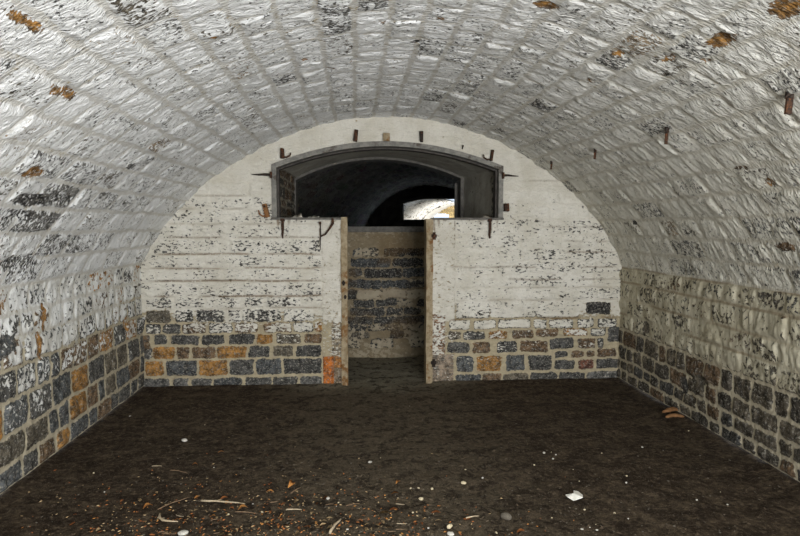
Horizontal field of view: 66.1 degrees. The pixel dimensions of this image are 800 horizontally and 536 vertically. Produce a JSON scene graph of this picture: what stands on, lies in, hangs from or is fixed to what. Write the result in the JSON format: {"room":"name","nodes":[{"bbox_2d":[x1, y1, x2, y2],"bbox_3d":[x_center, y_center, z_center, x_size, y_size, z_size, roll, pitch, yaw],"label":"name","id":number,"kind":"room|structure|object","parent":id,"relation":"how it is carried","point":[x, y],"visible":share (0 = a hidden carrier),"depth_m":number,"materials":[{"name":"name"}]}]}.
{"room":"vaulted cellar","nodes":[
{"label":"vaulted cellar","id":0,"kind":"room"},
{"bbox_2d":[0,263,144,493],"bbox_3d":[-2.294,0.873,1.907,0.053,1.263,8.811,0,4,-4],"label":"wall","id":1,"kind":"structure","parent":0,"point":[72,348],"depth_m":4.53,"materials":[{"name":"stone"}]},
{"bbox_2d":[298,162,453,357],"bbox_3d":[-0.256,-0.514,7.816,6.163,3.453,0.331,0,4,-4],"label":"wall","id":2,"kind":"structure","parent":0,"point":[386,269],"depth_m":7.73,"materials":[{"name":"grey stone"}]},
{"bbox_2d":[294,157,463,217],"bbox_3d":[-0.271,-0.933,7.786,2.143,0.946,0.320,0,4,-4],"label":"trim","id":3,"kind":"structure","parent":2,"relation":"attached to","point":[460,180],"depth_m":7.69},
{"bbox_2d":[454,183,456,217],"bbox_3d":[0.734,-0.792,7.980,0.052,0.617,0.050,0,4,-4],"label":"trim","id":4,"kind":"structure","parent":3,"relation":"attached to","point":[455,184],"depth_m":7.96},
{"bbox_2d":[348,226,423,231],"bbox_3d":[-0.260,-0.493,7.807,2.123,0.070,0.360,0,4,-4],"label":"trim","id":5,"kind":"structure","parent":2,"relation":"on","point":[350,228],"depth_m":7.63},
{"bbox_2d":[298,162,456,225],"bbox_3d":[0.455,-0.928,15.007,4.938,3.121,14.160,0,4,5],"label":"ceiling","id":6,"kind":"structure","parent":0,"point":[354,192],"depth_m":15.02,"materials":[{"name":"stone"}]},
{"bbox_2d":[140,116,621,386],"bbox_3d":[-0.141,-0.186,6.435,5.248,2.934,0.177,0,4,-4],"label":"wall","id":7,"kind":"structure","parent":0,"point":[226,299],"depth_m":6.37,"materials":[{"name":"beige stone"}]},
{"bbox_2d":[251,172,271,177],"bbox_3d":[-1.392,-0.938,6.199,0.203,0.065,0.050,0,4,-4],"label":"spike","id":8,"kind":"object","parent":7,"relation":"attached to","point":[270,173],"visible":1,"depth_m":6.18,"materials":[{"name":"metal"}]},
{"bbox_2d":[258,203,269,217],"bbox_3d":[-1.376,-0.580,6.219,0.115,0.145,0.080,0,4,-4],"label":"iron bracket","id":9,"kind":"object","parent":7,"relation":"attached to","point":[265,207],"visible":1,"depth_m":6.21,"materials":[{"name":"brown metal"}]},
{"bbox_2d":[280,218,284,238],"bbox_3d":[-1.194,-0.402,6.261,0.042,0.204,0.050,0,4,-4],"label":"strap","id":10,"kind":"object","parent":7,"relation":"hanging from","point":[282,220],"visible":1,"depth_m":6.25,"materials":[{"name":"metal"}]},
{"bbox_2d":[280,148,290,158],"bbox_3d":[-1.151,-1.157,6.197,0.115,0.104,0.080,0,4,-4],"label":"iron bracket","id":11,"kind":"object","parent":7,"relation":"attached to","point":[282,155],"visible":1,"depth_m":6.18,"materials":[{"name":"brown metal"}]},
{"bbox_2d":[271,217,340,219],"bbox_3d":[-0.961,-0.509,6.351,0.709,0.022,0.190,0,4,-4],"label":"trim","id":12,"kind":"structure","parent":7,"relation":"attached to","point":[272,218],"depth_m":6.25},
{"bbox_2d":[319,218,333,249],"bbox_3d":[-0.748,-0.347,6.293,0.155,0.328,0.051,0,4,-1],"label":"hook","id":13,"kind":"object","parent":7,"relation":"hanging from","point":[332,223],"visible":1,"depth_m":6.27,"materials":[{"name":"metal"}]},
{"bbox_2d":[341,217,347,385],"bbox_3d":[-0.581,0.351,6.448,0.073,1.761,0.199,0,4,-4],"label":"trim","id":14,"kind":"structure","parent":7,"relation":"attached to","point":[344,223],"depth_m":6.36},
{"bbox_2d":[353,129,357,141],"bbox_3d":[-0.448,-1.343,6.236,0.052,0.122,0.081,0,4,-4],"label":"iron bracket","id":15,"kind":"object","parent":7,"relation":"attached to","point":[355,139],"visible":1,"depth_m":6.22,"materials":[{"name":"brown metal"}]},
{"bbox_2d":[383,133,389,140],"bbox_3d":[-0.138,-1.333,6.275,0.071,0.084,0.064,0,4,-4],"label":"stub","id":16,"kind":"object","parent":7,"relation":"attached to","point":[386,136],"visible":1,"depth_m":6.25,"materials":[{"name":"beige wood"}]},
{"bbox_2d":[271,141,503,217],"bbox_3d":[-0.120,-0.905,6.400,2.381,0.795,0.190,0,4,-4],"label":"trim","id":17,"kind":"structure","parent":7,"relation":"attached to","point":[372,144],"depth_m":6.30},
{"bbox_2d":[419,131,422,141],"bbox_3d":[0.219,-1.345,6.284,0.040,0.110,0.080,0,4,-4],"label":"iron bracket","id":18,"kind":"object","parent":7,"relation":"attached to","point":[420,132],"visible":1,"depth_m":6.27,"materials":[{"name":"brown metal"}]},
{"bbox_2d":[424,219,432,382],"bbox_3d":[0.300,0.356,6.513,0.076,1.741,0.199,0,4,-4],"label":"trim","id":19,"kind":"structure","parent":7,"relation":"attached to","point":[428,223],"depth_m":6.43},
{"bbox_2d":[431,359,435,366],"bbox_3d":[0.353,0.996,6.455,0.058,0.080,0.048,0,4,-4],"label":"pin","id":20,"kind":"object","parent":7,"relation":"attached to","point":[433,362],"visible":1,"depth_m":6.44,"materials":[{"name":"metal"}]},
{"bbox_2d":[431,232,436,239],"bbox_3d":[0.353,-0.331,6.365,0.055,0.077,0.048,0,4,-4],"label":"pin","id":21,"kind":"object","parent":7,"relation":"attached to","point":[434,235],"visible":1,"depth_m":6.35,"materials":[{"name":"metal"}]},
{"bbox_2d":[432,218,503,219],"bbox_3d":[0.704,-0.518,6.472,0.746,0.022,0.190,0,4,-4],"label":"trim","id":22,"kind":"structure","parent":7,"relation":"attached to","point":[432,218],"depth_m":6.38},
{"bbox_2d":[483,150,493,160],"bbox_3d":[0.912,-1.165,6.347,0.120,0.116,0.081,0,4,-4],"label":"iron bracket","id":23,"kind":"object","parent":7,"relation":"attached to","point":[492,151],"visible":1,"depth_m":6.33,"materials":[{"name":"brown metal"}]},
{"bbox_2d":[487,219,491,238],"bbox_3d":[0.936,-0.411,6.416,0.042,0.208,0.050,0,4,-4],"label":"strap","id":24,"kind":"object","parent":7,"relation":"hanging from","point":[489,220],"visible":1,"depth_m":6.41,"materials":[{"name":"metal"}]},
{"bbox_2d":[503,203,509,211],"bbox_3d":[1.111,-0.630,6.399,0.054,0.088,0.081,0,4,-4],"label":"iron bracket","id":25,"kind":"object","parent":7,"relation":"attached to","point":[506,205],"visible":1,"depth_m":6.38,"materials":[{"name":"brown metal"}]},
{"bbox_2d":[502,172,517,178],"bbox_3d":[1.143,-0.960,6.383,0.172,0.065,0.050,0,4,-4],"label":"spike","id":26,"kind":"object","parent":7,"relation":"attached to","point":[504,175],"visible":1,"depth_m":6.37,"materials":[{"name":"metal"}]},
{"bbox_2d":[280,150,492,217],"bbox_3d":[-0.166,-0.076,7.110,2.337,2.528,1.237,0,4,-4],"label":"wall","id":27,"kind":"structure","parent":0,"point":[478,182],"depth_m":7.13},
{"bbox_2d":[0,0,799,294],"bbox_3d":[0.203,-0.481,1.998,4.996,1.568,8.812,0,4,-4],"label":"ceiling","id":28,"kind":"structure","parent":0,"point":[114,114],"depth_m":3.62,"materials":[{"name":"brick"}]},
{"bbox_2d":[664,127,669,143],"bbox_3d":[1.691,-0.847,3.872,0.055,0.137,0.028,0,4,-4],"label":"hanger","id":29,"kind":"object","parent":28,"relation":"attached to","point":[666,131],"visible":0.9,"depth_m":3.87,"materials":[{"name":"brown metal"}]},
{"bbox_2d":[784,91,793,114],"bbox_3d":[1.774,-0.769,2.785,0.067,0.147,0.042,0,4,-4],"label":"hanger","id":30,"kind":"object","parent":28,"relation":"attached to","point":[789,97],"visible":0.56,"depth_m":2.78,"materials":[{"name":"brown metal"}]},
{"bbox_2d":[0,355,799,535],"bbox_3d":[0.130,1.461,2.815,5.280,0.046,10.184,0,4,-4],"label":"floor","id":31,"kind":"structure","parent":0,"point":[617,406],"depth_m":4.20,"materials":[{"name":"brown soil"}]},
{"bbox_2d":[158,513,177,521],"bbox_3d":[-1.315,1.407,3.448,0.162,0.015,0.050,3,5,33],"label":"twig","id":32,"kind":"object","parent":31,"relation":"on","point":[159,515],"visible":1,"depth_m":3.43,"materials":[{"name":"beige wood"}]},
{"bbox_2d":[158,497,187,509],"bbox_3d":[-1.353,1.394,3.662,0.033,0.008,0.214,3,5,35],"label":"twig","id":33,"kind":"object","parent":31,"relation":"on","point":[187,497],"visible":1,"depth_m":3.64,"materials":[{"name":"wood"}]},
{"bbox_2d":[178,530,188,535],"bbox_3d":[-1.168,1.425,3.313,0.049,0.022,0.050,3,5,40],"label":"pebble","id":34,"kind":"object","parent":31,"relation":"on","point":[182,532],"visible":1,"depth_m":3.30,"materials":[{"name":"white stone"}]},
{"bbox_2d":[201,499,244,503],"bbox_3d":[-1.054,1.393,3.680,0.277,0.013,0.038,0,4,7],"label":"twig","id":35,"kind":"object","parent":31,"relation":"on","point":[219,500],"visible":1,"depth_m":3.67,"materials":[{"name":"beige wood"}]},
{"bbox_2d":[329,518,340,533],"bbox_3d":[-0.361,1.415,3.382,0.028,0.019,0.165,1,4,15],"label":"twig","id":36,"kind":"object","parent":31,"relation":"on","point":[338,521],"visible":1,"depth_m":3.36,"materials":[{"name":"beige wood"}]},
{"bbox_2d":[21,400,780,535],"bbox_3d":[0.016,1.342,4.540,4.799,0.032,2.592,0,4,0],"label":"litter","id":37,"kind":"object","parent":31,"relation":"on","point":[371,464],"visible":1,"depth_m":3.62,"materials":[{"name":"beige plant"}]},
{"bbox_2d":[500,512,511,519],"bbox_3d":[0.603,1.411,3.495,0.065,0.046,0.050,2,5,30],"label":"pebble","id":38,"kind":"object","parent":31,"relation":"on","point":[507,516],"visible":1,"depth_m":3.48,"materials":[{"name":"grey stone"}]},
{"bbox_2d":[566,491,582,500],"bbox_3d":[1.067,1.392,3.771,0.113,0.028,0.096,0,4,-4],"label":"paper scrap","id":39,"kind":"object","parent":31,"relation":"on","point":[576,495],"visible":1,"depth_m":3.74,"materials":[{"name":"white paper"}]},
{"bbox_2d":[662,407,677,412],"bbox_3d":[2.381,1.246,5.407,0.190,0.044,0.061,-2,5,-32],"label":"shard","id":40,"kind":"object","parent":31,"relation":"on","point":[671,409],"visible":1,"depth_m":5.38,"materials":[{"name":"orange ceramic"}]},
{"bbox_2d":[665,413,683,417],"bbox_3d":[2.351,1.268,5.283,0.169,0.038,0.067,0,4,-4],"label":"shard","id":41,"kind":"object","parent":31,"relation":"on","point":[670,415],"visible":1,"depth_m":5.27,"materials":[{"name":"orange ceramic"}]},
{"bbox_2d":[366,185,453,225],"bbox_3d":[1.314,-2.919,22.091,6.400,3.587,0.400,0,4,5],"label":"wall","id":42,"kind":"structure","parent":0,"point":[388,213],"depth_m":22.06,"materials":[{"name":"paint"}]},
{"bbox_2d":[400,196,453,220],"bbox_3d":[1.243,-2.126,21.960,2.498,0.886,0.080,0,4,5],"label":"trim","id":43,"kind":"structure","parent":42,"relation":"attached to","point":[421,197],"depth_m":21.95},
{"bbox_2d":[404,199,453,219],"bbox_3d":[2.266,-1.774,29.244,4.831,2.866,10.600,1,4,14],"label":"ceiling","id":44,"kind":"structure","parent":0,"point":[426,208],"depth_m":29.60,"materials":[{"name":"white paint"}]},
{"bbox_2d":[433,206,453,217],"bbox_3d":[3.481,-2.215,34.268,5.150,3.050,0.038,1,4,14],"label":"wall","id":45,"kind":"structure","parent":0,"point":[449,210],"depth_m":34.39,"materials":[{"name":"stone"}]},
{"bbox_2d":[617,267,799,481],"bbox_3d":[2.671,0.883,2.271,0.052,1.193,8.811,0,4,-4],"label":"wall","id":46,"kind":"structure","parent":0,"point":[726,356],"depth_m":4.79,"materials":[{"name":"stone"}]}
]}

